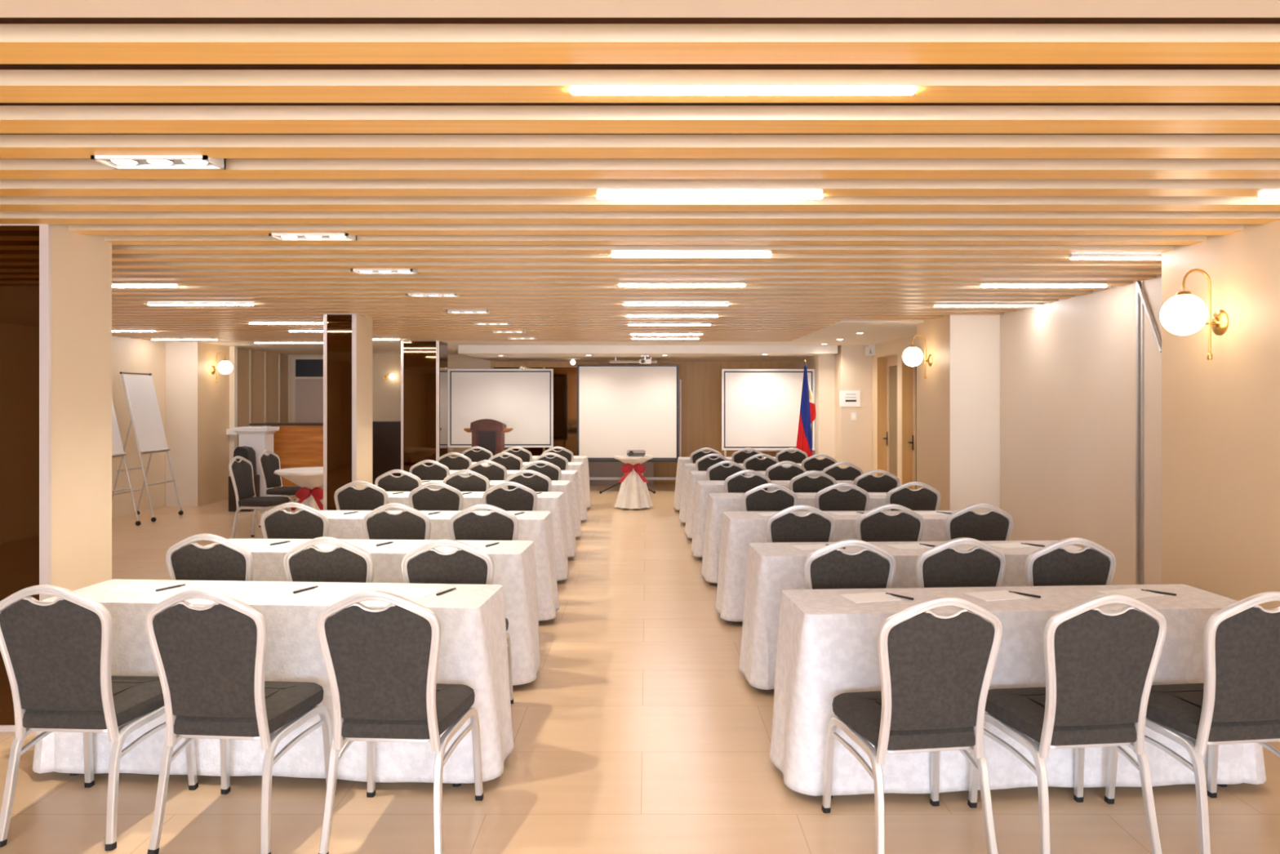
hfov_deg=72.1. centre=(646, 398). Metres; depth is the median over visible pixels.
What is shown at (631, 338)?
recessed light
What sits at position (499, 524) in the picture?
banquet chair
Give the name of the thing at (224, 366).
wall lamp
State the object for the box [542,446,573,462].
banquet chair
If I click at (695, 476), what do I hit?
tablecloth
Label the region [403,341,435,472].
mirror
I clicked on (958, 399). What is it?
wall
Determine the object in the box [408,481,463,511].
banquet chair
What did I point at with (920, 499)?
banquet chair
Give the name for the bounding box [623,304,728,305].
diffuser
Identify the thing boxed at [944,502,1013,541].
banquet chair
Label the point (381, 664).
banquet chair
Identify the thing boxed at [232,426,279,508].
pedestal
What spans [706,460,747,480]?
banquet chair
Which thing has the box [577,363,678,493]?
projection screen
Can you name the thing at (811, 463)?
banquet chair
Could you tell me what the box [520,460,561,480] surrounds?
banquet chair
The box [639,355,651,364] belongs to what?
ceiling projector
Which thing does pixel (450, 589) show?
pen
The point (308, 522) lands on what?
banquet chair
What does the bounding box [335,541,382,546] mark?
notepad
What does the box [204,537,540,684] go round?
tablecloth
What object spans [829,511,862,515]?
notepad
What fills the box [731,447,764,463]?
banquet chair
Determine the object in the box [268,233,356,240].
fixture
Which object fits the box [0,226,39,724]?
mirror
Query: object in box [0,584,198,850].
banquet chair
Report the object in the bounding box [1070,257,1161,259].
diffuser
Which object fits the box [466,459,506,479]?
banquet chair
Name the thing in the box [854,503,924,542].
banquet chair
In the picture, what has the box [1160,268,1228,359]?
wall lamp
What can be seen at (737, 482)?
banquet chair
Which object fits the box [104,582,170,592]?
notepad
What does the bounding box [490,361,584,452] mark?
trim
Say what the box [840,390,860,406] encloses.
notice
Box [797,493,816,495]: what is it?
notepad
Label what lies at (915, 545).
notepad
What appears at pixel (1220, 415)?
wall
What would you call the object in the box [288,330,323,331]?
recessed light
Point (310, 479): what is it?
tablecloth
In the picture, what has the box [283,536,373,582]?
banquet chair
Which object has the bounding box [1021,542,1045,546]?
pen
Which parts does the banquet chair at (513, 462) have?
backrest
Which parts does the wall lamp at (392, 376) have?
globe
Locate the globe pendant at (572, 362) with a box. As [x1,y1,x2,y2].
[570,359,575,364]
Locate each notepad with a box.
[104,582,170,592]
[236,540,278,546]
[240,584,303,595]
[321,511,348,515]
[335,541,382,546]
[386,586,442,597]
[448,542,488,547]
[755,511,777,515]
[773,480,790,482]
[791,543,826,550]
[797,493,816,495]
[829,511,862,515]
[835,480,853,482]
[840,591,901,603]
[868,493,887,495]
[885,542,932,549]
[915,511,946,515]
[964,590,1028,601]
[987,542,1035,548]
[1097,587,1164,598]
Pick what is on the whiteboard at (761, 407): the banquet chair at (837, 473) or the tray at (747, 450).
the tray at (747, 450)
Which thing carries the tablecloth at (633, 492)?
on the cocktail table
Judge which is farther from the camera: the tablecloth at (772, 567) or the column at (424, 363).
the column at (424, 363)
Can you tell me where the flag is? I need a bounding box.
[795,360,816,457]
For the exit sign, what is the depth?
13.60 m
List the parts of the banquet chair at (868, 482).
backrest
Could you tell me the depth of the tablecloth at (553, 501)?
7.60 m
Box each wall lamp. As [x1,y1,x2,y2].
[210,351,232,382]
[382,373,395,380]
[902,334,932,378]
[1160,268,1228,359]
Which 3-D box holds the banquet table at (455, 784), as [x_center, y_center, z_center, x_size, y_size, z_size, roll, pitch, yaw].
[-1.605,1.231,3.869,1.836,0.748,0.416,0,0,4]
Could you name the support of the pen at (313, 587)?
on the tablecloth at (473, 651)
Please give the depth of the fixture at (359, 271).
5.77 m
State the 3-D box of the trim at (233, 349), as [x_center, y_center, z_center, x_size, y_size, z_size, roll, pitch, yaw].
[-6.640,0.383,14.150,0.080,2.445,0.100,0,0,0]
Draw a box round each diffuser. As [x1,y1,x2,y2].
[147,304,253,305]
[151,339,217,340]
[248,323,323,324]
[611,255,770,257]
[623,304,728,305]
[626,315,717,317]
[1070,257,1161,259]
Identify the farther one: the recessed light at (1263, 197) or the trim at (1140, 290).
the trim at (1140, 290)
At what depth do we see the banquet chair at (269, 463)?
11.07 m
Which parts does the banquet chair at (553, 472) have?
backrest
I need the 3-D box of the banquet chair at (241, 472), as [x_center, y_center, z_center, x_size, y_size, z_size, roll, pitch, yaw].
[-4.389,1.130,10.001,0.576,0.953,0.473,0,0,7]
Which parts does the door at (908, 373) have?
frame, handle, pane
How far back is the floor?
3.61 m
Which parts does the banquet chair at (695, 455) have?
backrest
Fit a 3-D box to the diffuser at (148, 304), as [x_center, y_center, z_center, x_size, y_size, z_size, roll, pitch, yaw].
[-3.965,-0.835,7.830,0.930,0.009,0.024,0,0,0]
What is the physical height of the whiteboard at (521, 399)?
2.168 m
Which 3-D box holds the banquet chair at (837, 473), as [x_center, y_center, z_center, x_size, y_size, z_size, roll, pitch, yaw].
[2.044,1.130,9.409,0.473,0.953,0.576,0,0,0]
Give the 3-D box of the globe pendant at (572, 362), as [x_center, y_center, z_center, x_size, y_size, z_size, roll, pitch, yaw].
[-1.320,-0.656,15.800,0.090,0.105,0.090,0,0,0]
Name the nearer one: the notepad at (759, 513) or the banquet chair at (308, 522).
the banquet chair at (308, 522)
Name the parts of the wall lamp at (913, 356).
globe, arched rod, wall plate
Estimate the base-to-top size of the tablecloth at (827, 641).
0.722 m
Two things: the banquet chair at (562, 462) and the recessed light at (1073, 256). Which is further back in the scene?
the banquet chair at (562, 462)
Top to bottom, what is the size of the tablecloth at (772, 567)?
0.722 m
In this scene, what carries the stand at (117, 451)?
on the floor
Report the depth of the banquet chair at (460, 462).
10.75 m
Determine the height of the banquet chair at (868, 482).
0.953 m
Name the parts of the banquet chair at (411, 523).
backrest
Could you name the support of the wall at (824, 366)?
attached to the wall at (701, 381)
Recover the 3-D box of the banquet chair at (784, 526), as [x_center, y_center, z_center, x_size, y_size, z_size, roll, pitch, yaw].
[0.948,1.130,5.694,0.473,0.953,0.576,0,0,-2]
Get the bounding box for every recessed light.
[111,285,177,287]
[111,330,155,331]
[146,302,254,305]
[151,338,217,340]
[248,322,323,324]
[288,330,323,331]
[372,338,399,339]
[568,87,918,94]
[595,195,823,199]
[610,253,772,257]
[617,284,745,286]
[622,302,728,305]
[626,315,718,317]
[627,324,711,325]
[630,333,702,334]
[631,337,698,338]
[934,305,1038,306]
[982,285,1106,287]
[1069,253,1161,259]
[1256,195,1279,199]
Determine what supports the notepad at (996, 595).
on the tablecloth at (827, 641)
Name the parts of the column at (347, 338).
frame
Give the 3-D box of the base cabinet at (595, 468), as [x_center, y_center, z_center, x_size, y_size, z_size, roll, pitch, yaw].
[-0.490,1.295,16.565,1.260,0.620,0.430,0,0,0]
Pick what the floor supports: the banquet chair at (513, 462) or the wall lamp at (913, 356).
the banquet chair at (513, 462)
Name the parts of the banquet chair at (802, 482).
backrest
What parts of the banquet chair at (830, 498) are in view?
backrest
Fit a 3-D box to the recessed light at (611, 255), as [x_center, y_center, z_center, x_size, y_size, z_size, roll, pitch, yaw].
[0.263,-0.850,5.160,0.943,0.040,0.034,0,0,0]
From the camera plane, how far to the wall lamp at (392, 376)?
16.68 m
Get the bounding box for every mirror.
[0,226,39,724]
[327,314,351,510]
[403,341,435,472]
[439,341,447,457]
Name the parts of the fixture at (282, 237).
plate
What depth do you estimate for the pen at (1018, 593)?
3.77 m
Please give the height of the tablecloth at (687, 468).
0.722 m
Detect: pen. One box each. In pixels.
[155,583,185,591]
[270,540,290,545]
[293,585,318,593]
[376,541,393,546]
[435,587,456,595]
[485,542,499,546]
[885,592,913,599]
[919,543,935,546]
[1008,591,1040,597]
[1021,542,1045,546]
[1141,589,1176,595]
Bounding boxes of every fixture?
[90,155,226,169]
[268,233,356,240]
[351,268,417,274]
[405,293,459,297]
[445,309,490,313]
[473,322,511,324]
[491,330,525,333]
[506,337,537,338]
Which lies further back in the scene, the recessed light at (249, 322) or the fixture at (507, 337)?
the fixture at (507, 337)
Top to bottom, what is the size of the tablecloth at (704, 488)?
0.722 m
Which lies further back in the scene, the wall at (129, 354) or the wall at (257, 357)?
the wall at (257, 357)
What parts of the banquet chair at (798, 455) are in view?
backrest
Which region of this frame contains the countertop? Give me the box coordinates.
[248,422,323,425]
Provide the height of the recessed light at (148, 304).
0.040 m
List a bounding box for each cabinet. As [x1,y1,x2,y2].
[372,421,400,484]
[588,462,653,484]
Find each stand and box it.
[111,371,183,521]
[111,399,141,525]
[228,474,259,511]
[589,379,681,479]
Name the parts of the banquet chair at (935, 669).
leg, leg, seat, seat frame, leg, frame, backrest, leg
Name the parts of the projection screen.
leg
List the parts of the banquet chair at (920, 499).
backrest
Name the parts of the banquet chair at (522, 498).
backrest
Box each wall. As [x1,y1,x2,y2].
[111,335,165,518]
[165,342,229,506]
[237,348,288,446]
[288,354,793,482]
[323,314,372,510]
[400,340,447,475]
[793,354,835,458]
[835,345,871,473]
[871,275,1161,584]
[916,315,999,513]
[1161,220,1279,608]
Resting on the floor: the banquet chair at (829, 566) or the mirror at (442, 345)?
the banquet chair at (829, 566)
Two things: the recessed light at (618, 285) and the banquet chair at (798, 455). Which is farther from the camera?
the banquet chair at (798, 455)
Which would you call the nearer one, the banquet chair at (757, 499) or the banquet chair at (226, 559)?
the banquet chair at (226, 559)
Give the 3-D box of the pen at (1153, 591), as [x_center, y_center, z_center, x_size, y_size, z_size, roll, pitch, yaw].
[2.226,0.841,3.826,0.010,0.010,0.137,0,0,-44]
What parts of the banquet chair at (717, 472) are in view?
backrest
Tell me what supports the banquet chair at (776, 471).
on the floor
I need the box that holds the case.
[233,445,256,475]
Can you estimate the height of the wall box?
0.090 m
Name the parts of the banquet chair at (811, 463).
backrest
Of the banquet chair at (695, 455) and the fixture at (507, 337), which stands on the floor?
the banquet chair at (695, 455)
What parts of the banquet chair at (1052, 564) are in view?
backrest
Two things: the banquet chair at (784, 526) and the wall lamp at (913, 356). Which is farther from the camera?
the wall lamp at (913, 356)
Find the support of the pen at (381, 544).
on the tablecloth at (514, 561)
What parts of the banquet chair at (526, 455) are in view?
backrest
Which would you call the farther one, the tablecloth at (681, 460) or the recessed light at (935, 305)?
the tablecloth at (681, 460)
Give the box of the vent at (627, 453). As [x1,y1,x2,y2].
[626,453,644,454]
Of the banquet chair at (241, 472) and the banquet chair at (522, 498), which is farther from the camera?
the banquet chair at (241, 472)
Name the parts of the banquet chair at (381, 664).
leg, leg, backrest, frame, seat frame, seat, leg, leg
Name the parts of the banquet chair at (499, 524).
backrest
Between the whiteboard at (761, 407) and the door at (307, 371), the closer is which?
the whiteboard at (761, 407)
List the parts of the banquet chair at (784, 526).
backrest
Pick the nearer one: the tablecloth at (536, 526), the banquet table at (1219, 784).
the banquet table at (1219, 784)
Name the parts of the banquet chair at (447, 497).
backrest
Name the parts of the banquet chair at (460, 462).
backrest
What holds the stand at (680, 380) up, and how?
on the floor
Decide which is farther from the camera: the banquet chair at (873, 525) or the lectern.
the lectern
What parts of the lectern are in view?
panel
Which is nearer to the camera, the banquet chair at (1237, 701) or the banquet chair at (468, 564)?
the banquet chair at (1237, 701)
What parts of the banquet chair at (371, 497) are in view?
backrest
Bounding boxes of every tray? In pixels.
[111,453,126,456]
[140,448,170,453]
[746,449,790,450]
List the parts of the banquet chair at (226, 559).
backrest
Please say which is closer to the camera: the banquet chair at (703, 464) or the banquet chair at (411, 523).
the banquet chair at (411, 523)
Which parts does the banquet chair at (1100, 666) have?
leg, leg, seat, seat frame, leg, frame, backrest, leg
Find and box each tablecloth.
[31,578,514,782]
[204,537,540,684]
[273,466,323,512]
[318,510,559,620]
[386,491,568,580]
[421,480,576,556]
[449,470,581,536]
[471,462,587,519]
[497,455,591,507]
[614,454,653,508]
[673,457,775,510]
[679,463,801,522]
[684,471,822,537]
[691,480,853,557]
[701,492,887,582]
[715,510,957,621]
[738,540,1082,689]
[769,583,1266,795]
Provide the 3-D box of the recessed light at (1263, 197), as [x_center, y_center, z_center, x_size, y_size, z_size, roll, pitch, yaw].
[2.767,-0.850,3.670,0.419,0.040,0.034,0,0,0]
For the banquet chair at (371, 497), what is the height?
0.953 m
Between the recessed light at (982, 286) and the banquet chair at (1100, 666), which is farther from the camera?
the recessed light at (982, 286)
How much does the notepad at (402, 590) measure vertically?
0.004 m
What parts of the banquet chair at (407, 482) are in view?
backrest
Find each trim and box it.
[229,346,237,475]
[248,350,280,426]
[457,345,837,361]
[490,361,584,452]
[1135,280,1161,352]
[1136,280,1143,584]
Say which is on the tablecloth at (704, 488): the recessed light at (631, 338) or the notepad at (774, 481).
the notepad at (774, 481)
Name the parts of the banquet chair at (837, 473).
backrest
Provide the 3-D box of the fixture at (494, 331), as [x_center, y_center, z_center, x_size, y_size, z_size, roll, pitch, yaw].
[-1.720,-0.854,11.000,0.400,0.052,0.140,0,0,0]
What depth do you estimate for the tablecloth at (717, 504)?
7.51 m
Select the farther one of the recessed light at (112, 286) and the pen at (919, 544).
the recessed light at (112, 286)
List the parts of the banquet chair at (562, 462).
backrest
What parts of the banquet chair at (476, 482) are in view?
backrest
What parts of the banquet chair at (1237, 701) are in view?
leg, leg, leg, seat, seat frame, frame, backrest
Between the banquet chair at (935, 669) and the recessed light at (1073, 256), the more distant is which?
the recessed light at (1073, 256)
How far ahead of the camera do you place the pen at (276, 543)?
5.12 m
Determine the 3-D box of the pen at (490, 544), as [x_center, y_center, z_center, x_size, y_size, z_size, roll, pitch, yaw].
[-0.888,0.841,5.082,0.010,0.010,0.137,0,0,22]
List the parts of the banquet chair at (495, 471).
backrest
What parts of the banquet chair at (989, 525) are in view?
backrest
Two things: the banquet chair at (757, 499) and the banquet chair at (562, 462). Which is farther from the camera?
the banquet chair at (562, 462)
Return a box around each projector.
[626,449,645,456]
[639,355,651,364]
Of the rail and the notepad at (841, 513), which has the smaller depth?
the notepad at (841, 513)
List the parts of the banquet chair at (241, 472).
leg, frame, backrest, leg, seat frame, leg, seat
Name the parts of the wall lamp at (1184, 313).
globe, arched rod, rod, arm, wall plate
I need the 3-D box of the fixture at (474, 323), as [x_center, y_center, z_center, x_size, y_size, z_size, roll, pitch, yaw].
[-1.720,-0.854,9.830,0.400,0.052,0.140,0,0,0]
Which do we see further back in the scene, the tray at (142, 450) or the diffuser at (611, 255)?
the tray at (142, 450)
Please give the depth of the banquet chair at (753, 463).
10.51 m
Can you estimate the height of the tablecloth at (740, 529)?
0.722 m
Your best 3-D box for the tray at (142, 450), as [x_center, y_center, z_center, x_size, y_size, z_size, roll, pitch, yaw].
[-6.578,0.702,11.800,0.028,0.027,0.670,0,0,0]
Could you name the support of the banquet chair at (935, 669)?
on the floor
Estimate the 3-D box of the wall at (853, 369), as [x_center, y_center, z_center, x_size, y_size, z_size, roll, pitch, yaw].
[3.580,0.383,14.050,1.040,2.445,0.500,0,0,0]
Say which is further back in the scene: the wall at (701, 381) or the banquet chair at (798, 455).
the wall at (701, 381)
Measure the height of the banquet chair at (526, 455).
0.953 m
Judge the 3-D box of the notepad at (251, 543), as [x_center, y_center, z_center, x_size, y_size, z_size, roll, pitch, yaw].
[-2.288,0.845,5.140,0.210,0.004,0.148,0,0,10]
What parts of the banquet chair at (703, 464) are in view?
backrest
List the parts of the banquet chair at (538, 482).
backrest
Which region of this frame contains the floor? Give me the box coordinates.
[0,482,1279,853]
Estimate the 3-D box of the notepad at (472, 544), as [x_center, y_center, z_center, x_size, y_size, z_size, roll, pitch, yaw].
[-1.039,0.845,5.085,0.210,0.004,0.148,0,0,17]
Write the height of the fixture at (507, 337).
0.052 m
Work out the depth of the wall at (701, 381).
16.80 m
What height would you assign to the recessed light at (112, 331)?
0.040 m
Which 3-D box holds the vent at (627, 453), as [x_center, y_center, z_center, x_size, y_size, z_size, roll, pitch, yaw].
[-0.150,0.804,12.770,0.260,0.030,0.004,0,0,0]
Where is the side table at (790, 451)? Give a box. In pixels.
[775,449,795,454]
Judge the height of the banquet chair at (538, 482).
0.953 m
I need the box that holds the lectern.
[463,418,513,455]
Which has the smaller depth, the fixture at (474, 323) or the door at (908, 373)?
the fixture at (474, 323)
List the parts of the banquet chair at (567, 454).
backrest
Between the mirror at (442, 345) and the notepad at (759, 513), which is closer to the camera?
the notepad at (759, 513)
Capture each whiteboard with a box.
[448,366,553,457]
[721,368,814,457]
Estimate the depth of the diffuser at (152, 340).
12.49 m
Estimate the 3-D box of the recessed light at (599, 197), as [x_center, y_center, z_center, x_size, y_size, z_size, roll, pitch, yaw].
[0.263,-0.850,3.650,0.943,0.040,0.034,0,0,0]
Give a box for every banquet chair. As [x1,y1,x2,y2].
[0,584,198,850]
[145,588,336,853]
[165,533,253,581]
[228,455,291,537]
[257,449,301,527]
[260,502,328,538]
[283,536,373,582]
[316,590,484,853]
[333,480,388,510]
[362,502,431,539]
[374,469,422,491]
[400,538,513,703]
[408,459,449,479]
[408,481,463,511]
[436,452,471,470]
[443,469,489,491]
[448,503,519,540]
[462,446,493,462]
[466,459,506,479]
[482,481,537,511]
[487,452,523,470]
[500,446,532,462]
[504,469,551,491]
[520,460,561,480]
[533,452,568,470]
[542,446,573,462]
[689,447,722,463]
[695,453,731,471]
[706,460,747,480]
[724,469,770,493]
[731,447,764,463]
[742,453,778,471]
[742,483,797,511]
[765,460,806,479]
[765,504,835,542]
[775,447,808,463]
[789,470,836,492]
[801,453,837,471]
[803,538,895,589]
[814,482,870,511]
[821,595,1002,853]
[822,461,863,479]
[853,469,900,492]
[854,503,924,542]
[885,481,941,511]
[915,537,1005,587]
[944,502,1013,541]
[967,593,1166,853]
[1025,537,1115,586]
[1104,591,1279,853]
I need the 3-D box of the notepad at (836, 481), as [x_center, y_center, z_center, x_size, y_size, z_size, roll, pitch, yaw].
[2.017,0.845,8.946,0.210,0.004,0.148,0,0,-15]
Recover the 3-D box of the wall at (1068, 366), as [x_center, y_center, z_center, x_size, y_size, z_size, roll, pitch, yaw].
[3.720,0.282,9.445,0.360,2.645,8.710,0,0,0]
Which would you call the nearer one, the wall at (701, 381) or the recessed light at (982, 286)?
the recessed light at (982, 286)
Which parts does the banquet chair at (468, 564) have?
backrest, frame, seat, leg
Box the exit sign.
[865,344,875,355]
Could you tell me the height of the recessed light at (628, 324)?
0.040 m
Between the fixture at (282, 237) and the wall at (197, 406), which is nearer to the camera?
the fixture at (282, 237)
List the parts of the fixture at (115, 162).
plate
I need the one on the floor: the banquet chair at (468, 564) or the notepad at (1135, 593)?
the banquet chair at (468, 564)
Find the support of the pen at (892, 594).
on the tablecloth at (827, 641)
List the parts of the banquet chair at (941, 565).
backrest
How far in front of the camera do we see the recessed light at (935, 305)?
7.92 m
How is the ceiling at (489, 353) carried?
attached to the wall at (701, 381)
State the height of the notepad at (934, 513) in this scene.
0.004 m
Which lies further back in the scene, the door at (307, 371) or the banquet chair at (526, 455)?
the door at (307, 371)
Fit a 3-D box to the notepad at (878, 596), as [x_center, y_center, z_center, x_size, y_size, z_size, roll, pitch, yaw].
[0.951,0.845,3.741,0.210,0.004,0.148,0,0,-14]
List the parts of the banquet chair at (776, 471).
backrest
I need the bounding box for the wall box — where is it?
[226,428,238,434]
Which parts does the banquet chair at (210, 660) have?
leg, backrest, frame, leg, seat frame, seat, leg, leg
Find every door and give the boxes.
[292,356,323,422]
[876,355,897,476]
[902,353,916,489]
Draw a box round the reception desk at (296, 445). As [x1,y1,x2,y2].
[248,422,323,501]
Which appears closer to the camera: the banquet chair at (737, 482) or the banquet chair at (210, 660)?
the banquet chair at (210, 660)
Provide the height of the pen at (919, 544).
0.010 m
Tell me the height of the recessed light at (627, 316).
0.040 m
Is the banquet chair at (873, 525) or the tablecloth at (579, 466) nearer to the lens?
the banquet chair at (873, 525)
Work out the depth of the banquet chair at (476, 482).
8.11 m
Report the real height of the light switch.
0.120 m
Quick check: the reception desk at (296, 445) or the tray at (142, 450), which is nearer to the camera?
the tray at (142, 450)
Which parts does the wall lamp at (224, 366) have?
wall plate, arched rod, globe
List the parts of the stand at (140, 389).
leg, leg, leg, leg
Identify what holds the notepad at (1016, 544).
on the tablecloth at (772, 567)
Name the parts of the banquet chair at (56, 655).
leg, backrest, frame, leg, seat frame, seat, leg, leg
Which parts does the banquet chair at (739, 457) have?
backrest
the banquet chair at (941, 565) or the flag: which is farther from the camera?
the flag
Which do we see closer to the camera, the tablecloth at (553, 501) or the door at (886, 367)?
the tablecloth at (553, 501)
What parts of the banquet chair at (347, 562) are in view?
backrest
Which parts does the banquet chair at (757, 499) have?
backrest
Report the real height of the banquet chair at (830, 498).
0.953 m
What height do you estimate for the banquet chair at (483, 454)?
0.953 m
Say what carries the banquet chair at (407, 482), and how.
on the floor
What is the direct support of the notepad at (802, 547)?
on the tablecloth at (772, 567)
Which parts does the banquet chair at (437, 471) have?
backrest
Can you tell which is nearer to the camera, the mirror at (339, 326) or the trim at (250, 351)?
the mirror at (339, 326)
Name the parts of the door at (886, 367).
frame, handle, pane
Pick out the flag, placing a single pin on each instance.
(807, 415)
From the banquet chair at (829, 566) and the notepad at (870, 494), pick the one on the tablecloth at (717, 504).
the notepad at (870, 494)
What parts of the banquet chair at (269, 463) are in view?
leg, frame, backrest, seat, leg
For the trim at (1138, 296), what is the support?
attached to the wall at (1068, 366)
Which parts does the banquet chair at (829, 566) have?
backrest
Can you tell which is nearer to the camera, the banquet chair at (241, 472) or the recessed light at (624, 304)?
the recessed light at (624, 304)
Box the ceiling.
[0,0,1279,354]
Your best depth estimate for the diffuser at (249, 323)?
9.82 m
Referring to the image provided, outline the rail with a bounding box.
[609,356,657,363]
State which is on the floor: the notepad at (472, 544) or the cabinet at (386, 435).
the cabinet at (386, 435)
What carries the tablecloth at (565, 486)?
on the banquet table
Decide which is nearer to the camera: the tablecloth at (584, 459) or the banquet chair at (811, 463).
the banquet chair at (811, 463)
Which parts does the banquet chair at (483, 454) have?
backrest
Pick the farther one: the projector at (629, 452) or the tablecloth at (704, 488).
the projector at (629, 452)
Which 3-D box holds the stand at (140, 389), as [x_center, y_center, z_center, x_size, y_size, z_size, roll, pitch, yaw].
[-6.720,0.628,11.800,0.660,1.953,0.702,0,0,0]
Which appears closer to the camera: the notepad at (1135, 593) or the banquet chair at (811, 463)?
the notepad at (1135, 593)
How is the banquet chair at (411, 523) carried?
on the floor
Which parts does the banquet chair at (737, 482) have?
backrest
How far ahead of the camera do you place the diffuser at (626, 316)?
8.97 m
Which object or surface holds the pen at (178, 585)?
on the tablecloth at (473, 651)
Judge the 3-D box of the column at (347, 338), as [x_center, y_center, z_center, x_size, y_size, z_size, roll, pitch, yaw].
[-3.046,0.357,9.005,0.329,2.495,0.530,0,0,0]
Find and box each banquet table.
[70,773,461,786]
[831,783,1226,798]
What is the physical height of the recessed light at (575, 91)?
0.040 m
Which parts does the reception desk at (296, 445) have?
panel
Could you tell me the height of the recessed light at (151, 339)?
0.040 m
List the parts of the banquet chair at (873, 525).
backrest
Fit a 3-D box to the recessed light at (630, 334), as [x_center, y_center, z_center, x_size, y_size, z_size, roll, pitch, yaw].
[0.263,-0.850,11.480,0.943,0.040,0.034,0,0,0]
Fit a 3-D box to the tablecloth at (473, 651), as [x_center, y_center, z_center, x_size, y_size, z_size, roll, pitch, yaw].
[-1.602,1.208,3.875,2.028,0.722,0.517,0,0,4]
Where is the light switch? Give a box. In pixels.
[850,412,856,419]
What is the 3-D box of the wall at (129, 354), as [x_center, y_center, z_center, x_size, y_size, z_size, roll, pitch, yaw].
[-7.280,0.282,4.950,0.240,2.645,16.300,0,0,0]
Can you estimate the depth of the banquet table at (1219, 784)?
3.64 m
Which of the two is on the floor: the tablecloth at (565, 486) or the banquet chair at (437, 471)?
the banquet chair at (437, 471)
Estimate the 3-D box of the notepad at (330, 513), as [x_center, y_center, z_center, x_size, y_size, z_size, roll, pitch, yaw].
[-2.329,0.845,6.495,0.210,0.004,0.148,0,0,10]
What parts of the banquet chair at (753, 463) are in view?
backrest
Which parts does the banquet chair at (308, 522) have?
backrest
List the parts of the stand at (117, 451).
leg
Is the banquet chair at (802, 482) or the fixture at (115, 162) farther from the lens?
the banquet chair at (802, 482)
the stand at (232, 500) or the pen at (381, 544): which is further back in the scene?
the stand at (232, 500)
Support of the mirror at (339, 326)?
attached to the column at (347, 338)
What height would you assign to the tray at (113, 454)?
0.027 m
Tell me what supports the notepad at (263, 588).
on the tablecloth at (473, 651)
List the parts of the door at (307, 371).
transom pane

